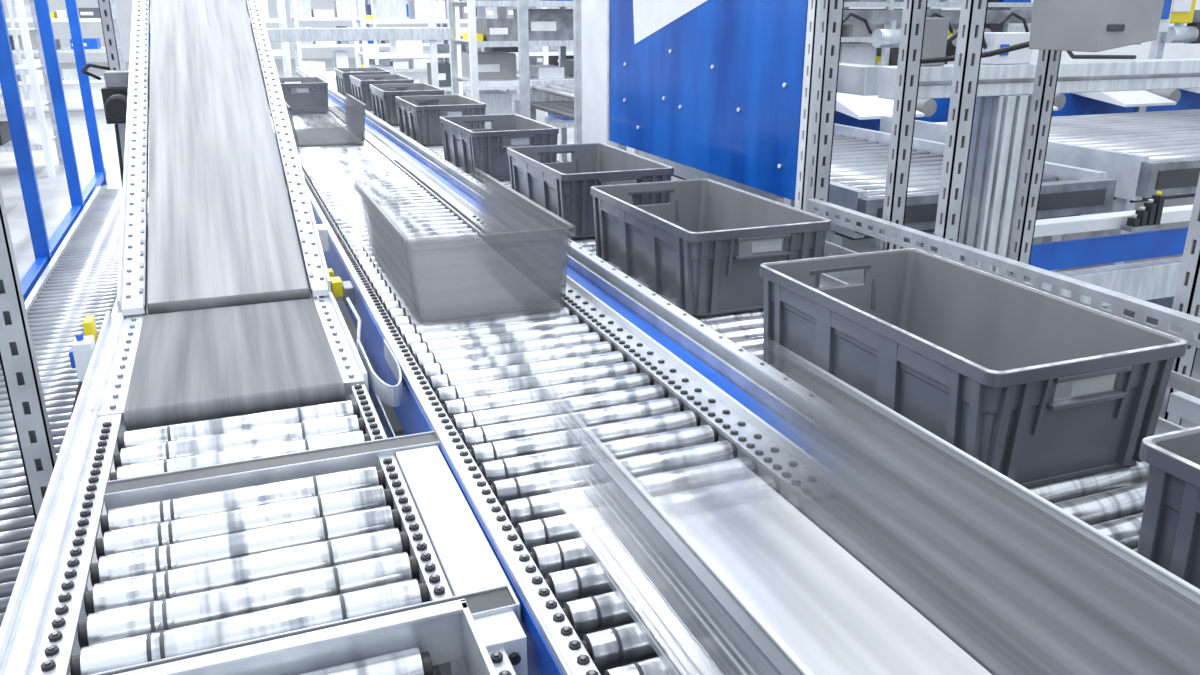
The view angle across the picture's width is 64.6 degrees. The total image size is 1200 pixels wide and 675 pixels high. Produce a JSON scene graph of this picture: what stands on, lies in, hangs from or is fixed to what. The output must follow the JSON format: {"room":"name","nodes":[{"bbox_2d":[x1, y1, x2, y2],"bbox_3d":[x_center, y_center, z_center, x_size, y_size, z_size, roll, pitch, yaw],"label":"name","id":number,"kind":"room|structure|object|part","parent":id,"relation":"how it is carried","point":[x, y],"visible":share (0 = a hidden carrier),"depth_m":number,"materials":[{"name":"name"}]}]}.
{"room":"distribution center","nodes":[
{"label":"distribution center","id":0,"kind":"room"},
{"bbox_2d":[2,0,553,63],"bbox_3d":[-10.074,-12.058,30.403,23.000,6.000,0.200,-7,20,-20],"label":"wall","id":1,"kind":"structure","parent":0,"point":[61,30],"depth_m":29.36,"materials":[{"name":"white paint"}]},
{"bbox_2d":[0,56,1199,674],"bbox_3d":[-3.309,-3.523,15.020,23.000,0.100,37.000,-7,20,-20],"label":"floor","id":2,"kind":"structure","parent":0,"point":[53,190],"depth_m":8.85,"materials":[{"name":"concrete"}]},
{"bbox_2d":[0,0,63,176],"bbox_3d":[-7.970,-2.736,8.142,5.460,2.900,0.860,-7,20,-20],"label":"storage rack","id":3,"kind":"object","parent":2,"relation":"on","point":[42,142],"visible":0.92,"depth_m":9.06,"materials":[{"name":"metal"}]},
{"bbox_2d":[0,186,69,671],"bbox_3d":[-1.278,-0.524,1.886,0.080,2.800,0.070,-7,20,-20],"label":"upright","id":4,"kind":"object","parent":2,"relation":"on","point":[18,361],"visible":0.44,"depth_m":2.09,"materials":[{"name":"metal"}]},
{"bbox_2d":[0,0,106,301],"bbox_3d":[-3.298,-1.750,5.132,0.080,3.000,7.500,-7,20,-20],"label":"frame","id":5,"kind":"object","parent":2,"relation":"on","point":[44,249],"visible":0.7,"depth_m":6.74,"materials":[{"name":"paint"}]},
{"bbox_2d":[6,0,125,114],"bbox_3d":[-10.707,-4.664,13.728,6.660,2.900,0.860,-7,20,-20],"label":"storage rack","id":6,"kind":"object","parent":2,"relation":"on","point":[91,45],"visible":0.44,"depth_m":14.46,"materials":[{"name":"metal"}]},
{"bbox_2d":[0,186,148,626],"bbox_3d":[-2.673,-0.113,4.819,0.460,0.110,7.500,-7,20,-20],"label":"conveyor","id":7,"kind":"structure","parent":2,"relation":"on","point":[79,281],"depth_m":4.52,"materials":[{"name":"metal"}]},
{"bbox_2d":[98,0,120,69],"bbox_3d":[-2.847,-1.867,5.471,0.080,3.000,0.080,-7,20,-20],"label":"upright","id":8,"kind":"object","parent":2,"relation":"on","point":[107,22],"visible":0.24,"depth_m":5.50,"materials":[{"name":"metal"}]},
{"bbox_2d":[81,63,147,314],"bbox_3d":[-2.241,-0.656,4.572,0.214,1.297,0.386,-2,19,-5],"label":"motor","id":9,"kind":"object","parent":2,"relation":"on","point":[115,92],"visible":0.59,"depth_m":4.36,"materials":[{"name":"black metal"}]},
{"bbox_2d":[150,0,292,82],"bbox_3d":[-5.555,-4.620,13.601,1.960,2.900,0.860,-7,20,-20],"label":"storage rack","id":10,"kind":"object","parent":2,"relation":"on","point":[285,51],"visible":0.1,"depth_m":13.69,"materials":[{"name":"metal"}]},
{"bbox_2d":[90,0,368,430],"bbox_3d":[-1.699,-1.038,4.119,0.533,2.315,5.329,-7,20,-20],"label":"conveyor","id":11,"kind":"object","parent":2,"relation":"on","point":[227,264],"visible":1,"depth_m":2.71,"materials":[{"name":"rubber"}]},
{"bbox_2d":[316,224,361,347],"bbox_3d":[-0.695,-0.127,2.582,0.058,0.204,0.830,-7,20,-20],"label":"sensor","id":12,"kind":"object","parent":11,"relation":"attached to","point":[339,288],"visible":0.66,"depth_m":2.61,"materials":[{"name":"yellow plastic"}]},
{"bbox_2d":[0,311,527,674],"bbox_3d":[-0.539,0.609,1.645,0.648,0.815,2.320,-7,20,-20],"label":"conveyor","id":13,"kind":"object","parent":2,"relation":"on","point":[306,540],"visible":0.98,"depth_m":1.37,"materials":[{"name":"metal"}]},
{"bbox_2d":[69,315,97,414],"bbox_3d":[-1.186,0.130,2.199,0.058,0.301,0.264,-7,20,-20],"label":"sensor","id":14,"kind":"object","parent":13,"relation":"attached to","point":[81,351],"visible":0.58,"depth_m":2.15,"materials":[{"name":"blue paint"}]},
{"bbox_2d":[286,188,395,437],"bbox_3d":[-1.383,-0.228,4.432,0.055,0.580,5.050,-7,20,-20],"label":"cable tray","id":15,"kind":"object","parent":2,"relation":"on","point":[386,425],"visible":0.02,"depth_m":2.42,"materials":[{"name":"metal"}]},
{"bbox_2d":[245,0,451,87],"bbox_3d":[-2.056,-2.465,7.817,1.670,2.600,0.100,-7,20,-20],"label":"frame","id":16,"kind":"object","parent":2,"relation":"on","point":[432,33],"visible":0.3,"depth_m":7.84,"materials":[{"name":"metal"}]},
{"bbox_2d":[289,0,573,94],"bbox_3d":[-2.314,-6.083,17.841,6.660,2.900,0.860,-7,20,-20],"label":"storage rack","id":17,"kind":"object","parent":2,"relation":"on","point":[299,9],"visible":0.23,"depth_m":16.97,"materials":[{"name":"metal"}]},
{"bbox_2d":[269,96,797,674],"bbox_3d":[-1.511,-0.727,5.542,0.705,0.797,10.699,-7,20,-20],"label":"conveyor","id":18,"kind":"object","parent":2,"relation":"on","point":[518,407],"depth_m":1.87,"materials":[{"name":"metal"}]},
{"bbox_2d":[279,77,328,113],"bbox_3d":[-2.362,-1.891,7.403,0.412,0.225,0.707,-7,20,-20],"label":"plastic storage bin","id":19,"kind":"object","parent":18,"relation":"on","point":[310,95],"visible":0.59,"depth_m":7.13,"materials":[{"name":"grey plastic"}]},
{"bbox_2d":[285,94,366,147],"bbox_3d":[-1.717,-1.353,5.842,0.430,0.225,1.040,-7,20,-20],"label":"plastic bin","id":20,"kind":"object","parent":18,"relation":"on","point":[353,133],"visible":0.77,"depth_m":5.72,"materials":[{"name":"grey plastic"}]},
{"bbox_3d":[-0.475,0.072,2.076,0.062,0.045,0.322,-7,20,-20],"label":"curved guide bracket","id":21,"kind":"part","parent":18,"relation":"part of","materials":[{"name":"silver metal"}]},
{"bbox_2d":[356,175,571,324],"bbox_3d":[-0.444,-0.303,2.801,0.430,0.225,1.040,-7,20,-20],"label":"plastic bin","id":22,"kind":"object","parent":18,"relation":"on","point":[517,266],"visible":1,"depth_m":2.67,"materials":[{"name":"grey plastic"}]},
{"bbox_2d":[586,370,1199,674],"bbox_3d":[0.290,0.304,1.042,0.432,0.224,1.400,-7,20,-20],"label":"plastic bin","id":23,"kind":"object","parent":18,"relation":"on","point":[892,549],"visible":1,"depth_m":1.15,"materials":[{"name":"grey plastic"}]},
{"bbox_2d":[517,0,581,143],"bbox_3d":[-0.274,-1.622,5.374,0.390,2.600,0.070,-7,20,-20],"label":"frame","id":24,"kind":"object","parent":2,"relation":"on","point":[522,5],"visible":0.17,"depth_m":5.37,"materials":[{"name":"metal"}]},
{"bbox_2d":[581,0,617,147],"bbox_3d":[0.018,-1.500,4.407,0.140,3.000,0.380,-7,20,-20],"label":"column","id":25,"kind":"structure","parent":2,"relation":"on","point":[593,12],"depth_m":4.46,"materials":[{"name":"metal"}]},
{"bbox_2d":[351,0,849,113],"bbox_3d":[0.254,-4.834,14.222,7.660,2.900,0.860,-7,20,-20],"label":"storage rack","id":26,"kind":"object","parent":2,"relation":"on","point":[384,11],"visible":0.1,"depth_m":13.08,"materials":[{"name":"metal"}]},
{"bbox_2d":[607,0,807,205],"bbox_3d":[0.335,-0.996,3.560,0.041,2.600,1.570,-7,20,-20],"label":"panel","id":27,"kind":"object","parent":2,"relation":"on","point":[715,87],"visible":0.97,"depth_m":3.38,"materials":[{"name":"plastic"}]},
{"bbox_2d":[447,0,1032,161],"bbox_3d":[1.870,-3.394,10.049,6.860,2.900,0.860,-7,20,-20],"label":"storage rack","id":28,"kind":"object","parent":2,"relation":"on","point":[547,27],"visible":0.21,"depth_m":9.03,"materials":[{"name":"metal"}]},
{"bbox_2d":[295,68,1186,551],"bbox_3d":[-1.165,-1.046,6.412,0.608,0.834,13.225,-7,20,-20],"label":"conveyor","id":29,"kind":"object","parent":2,"relation":"on","point":[1111,501],"visible":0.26,"depth_m":2.12,"materials":[{"name":"metal"}]},
{"bbox_2d":[334,67,389,96],"bbox_3d":[-2.177,-2.335,8.689,0.412,0.225,0.707,-7,20,-20],"label":"plastic storage bin","id":30,"kind":"object","parent":29,"relation":"on","point":[343,83],"visible":0.53,"depth_m":8.51,"materials":[{"name":"grey plastic"}]},
{"bbox_2d":[349,74,413,109],"bbox_3d":[-1.777,-2.001,7.721,0.412,0.225,0.707,-7,20,-20],"label":"plastic storage bin","id":31,"kind":"object","parent":29,"relation":"on","point":[360,88],"visible":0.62,"depth_m":7.45,"materials":[{"name":"grey plastic"}]},
{"bbox_2d":[369,83,443,124],"bbox_3d":[-1.377,-1.667,6.752,0.412,0.225,0.707,-7,20,-20],"label":"plastic storage bin","id":32,"kind":"object","parent":29,"relation":"on","point":[384,105],"visible":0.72,"depth_m":6.48,"materials":[{"name":"grey plastic"}]},
{"bbox_2d":[395,94,485,144],"bbox_3d":[-0.976,-1.333,5.783,0.412,0.225,0.707,-7,20,-20],"label":"plastic storage bin","id":33,"kind":"object","parent":29,"relation":"on","point":[422,124],"visible":0.84,"depth_m":5.51,"materials":[{"name":"grey plastic"}]},
{"bbox_2d":[439,114,558,180],"bbox_3d":[-0.504,-0.938,4.638,0.412,0.225,0.707,-7,20,-20],"label":"plastic storage bin","id":34,"kind":"object","parent":29,"relation":"on","point":[479,153],"visible":0.81,"depth_m":4.38,"materials":[{"name":"grey plastic"}]},
{"bbox_2d":[507,143,673,237],"bbox_3d":[-0.056,-0.564,3.555,0.412,0.225,0.707,-7,20,-20],"label":"plastic storage bin","id":35,"kind":"object","parent":29,"relation":"on","point":[562,188],"visible":0.73,"depth_m":3.38,"materials":[{"name":"grey plastic"}]},
{"bbox_2d":[591,179,830,315],"bbox_3d":[0.286,-0.278,2.728,0.412,0.225,0.707,-7,20,-20],"label":"plastic storage bin","id":36,"kind":"object","parent":29,"relation":"on","point":[703,250],"visible":0.91,"depth_m":2.54,"materials":[{"name":"grey plastic"}]},
{"bbox_2d":[759,248,1187,487],"bbox_3d":[0.655,0.030,1.834,0.412,0.225,0.707,-7,20,-20],"label":"plastic storage bin","id":37,"kind":"object","parent":29,"relation":"on","point":[1038,387],"visible":0.96,"depth_m":1.69,"materials":[{"name":"grey plastic"}]},
{"bbox_2d":[1137,426,1199,588],"bbox_3d":[0.999,0.318,1.002,0.412,0.225,0.707,-7,20,-20],"label":"plastic storage bin","id":38,"kind":"object","parent":29,"relation":"on","point":[1169,537],"visible":0.68,"depth_m":1.18,"materials":[{"name":"grey plastic"}]},
{"bbox_2d":[794,0,820,210],"bbox_3d":[0.632,-0.834,2.784,0.060,2.800,0.070,-7,20,-20],"label":"upright","id":39,"kind":"object","parent":2,"relation":"on","point":[813,15],"visible":0.27,"depth_m":2.82,"materials":[{"name":"grey metal"}]},
{"bbox_2d":[519,79,1105,248],"bbox_3d":[2.943,-1.599,7.762,6.800,1.000,2.260,-7,20,-20],"label":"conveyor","id":40,"kind":"object","parent":2,"relation":"on","point":[553,96],"visible":0.03,"depth_m":7.26,"materials":[{"name":"metal"}]},
{"bbox_2d":[806,0,843,256],"bbox_3d":[0.650,-0.801,2.689,0.070,2.800,0.070,-7,20,-20],"label":"upright","id":41,"kind":"object","parent":2,"relation":"on","point":[831,11],"visible":0.3,"depth_m":2.72,"materials":[{"name":"metal"}]},
{"bbox_2d":[639,123,1116,279],"bbox_3d":[1.066,-0.386,4.336,1.120,0.940,1.905,-7,20,-20],"label":"conveyor","id":42,"kind":"object","parent":2,"relation":"on","point":[859,163],"visible":0.34,"depth_m":3.62,"materials":[{"name":"metal"}]},
{"bbox_2d":[879,0,927,250],"bbox_3d":[0.787,-0.702,2.402,0.065,2.800,0.065,-7,20,-20],"label":"upright","id":43,"kind":"object","parent":2,"relation":"on","point":[914,11],"visible":0.41,"depth_m":2.44,"materials":[{"name":"metal"}]},
{"bbox_2d":[932,0,987,256],"bbox_3d":[0.852,-0.630,2.193,0.065,2.800,0.065,-7,20,-20],"label":"upright","id":44,"kind":"object","parent":2,"relation":"on","point":[973,13],"visible":0.38,"depth_m":2.23,"materials":[{"name":"metal"}]},
{"bbox_2d":[806,198,1199,398],"bbox_3d":[0.983,0.377,2.035,0.038,0.999,2.040,-7,20,-20],"label":"guard rail","id":45,"kind":"object","parent":2,"relation":"on","point":[1034,277],"visible":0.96,"depth_m":2.02,"materials":[{"name":"metal"}]},
{"bbox_2d":[835,88,1199,233],"bbox_3d":[3.705,-1.178,6.280,6.500,1.170,0.520,-7,20,-20],"label":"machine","id":46,"kind":"object","parent":2,"relation":"on","point":[859,111],"visible":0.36,"depth_m":5.75,"materials":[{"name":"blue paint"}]},
{"bbox_2d":[837,58,1199,306],"bbox_3d":[2.216,-0.590,4.262,3.800,1.375,1.947,-7,20,-20],"label":"frame","id":47,"kind":"object","parent":2,"relation":"on","point":[1004,91],"visible":0.36,"depth_m":2.83,"materials":[{"name":"metal"}]},
{"bbox_2d":[921,18,1135,65],"bbox_3d":[1.241,-0.850,2.715,0.820,0.124,0.075,-7,20,-20],"label":"enclosure","id":48,"kind":"object","parent":47,"relation":"on","point":[935,42],"visible":0.53,"depth_m":2.64,"materials":[{"name":"metal"}]},
{"bbox_2d":[921,0,1195,63],"bbox_3d":[1.089,-1.318,2.066,0.637,1.417,0.334,5,20,14],"label":"housing","id":49,"kind":"object","parent":47,"relation":"on","point":[1060,25],"visible":0.94,"depth_m":2.16,"materials":[{"name":"grey paint"}]},
{"bbox_2d":[1120,191,1164,231],"bbox_3d":[1.727,-0.401,3.005,0.140,0.118,0.040,-7,20,-20],"label":"block","id":50,"kind":"object","parent":47,"relation":"attached to","point":[1148,217],"visible":1,"depth_m":2.99,"materials":[{"name":"metal"}]},
{"bbox_2d":[842,10,1199,246],"bbox_3d":[2.994,-1.399,6.384,5.700,1.520,0.165,-7,20,-20],"label":"machine","id":51,"kind":"object","parent":2,"relation":"on","point":[889,37],"visible":0.28,"depth_m":5.91,"materials":[{"name":"metal"}]},
{"bbox_2d":[1007,50,1061,278],"bbox_3d":[1.139,-0.702,2.401,0.060,2.800,0.065,-7,20,-20],"label":"upright","id":52,"kind":"object","parent":2,"relation":"on","point":[1048,62],"visible":0.34,"depth_m":2.47,"materials":[{"name":"metal"}]},
{"bbox_2d":[880,109,1199,310],"bbox_3d":[3.040,-0.617,4.930,2.680,0.990,1.655,-7,20,-20],"label":"conveyor","id":53,"kind":"object","parent":2,"relation":"on","point":[1147,153],"visible":0.46,"depth_m":4.14,"materials":[{"name":"metal"}]},
{"bbox_2d":[1159,174,1199,424],"bbox_3d":[1.130,-0.452,1.677,0.065,2.800,0.065,-7,20,-20],"label":"upright","id":54,"kind":"object","parent":2,"relation":"on","point":[1187,293],"visible":0.18,"depth_m":1.80,"materials":[{"name":"metal"}]},
{"bbox_2d":[1167,391,1199,425],"bbox_3d":[1.468,0.616,1.586,0.480,0.840,0.950,-7,20,-20],"label":"shelf","id":55,"kind":"object","parent":2,"relation":"on","point":[1185,406],"visible":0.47,"depth_m":1.76,"materials":[{"name":"metal"}]},
{"bbox_2d":[850,0,1199,61],"bbox_3d":[7.460,-7.812,18.102,0.200,6.000,37.200,-7,20,-20],"label":"wall","id":56,"kind":"structure","parent":0,"point":[1171,50],"depth_m":15.42,"materials":[{"name":"white paint"}]}
]}

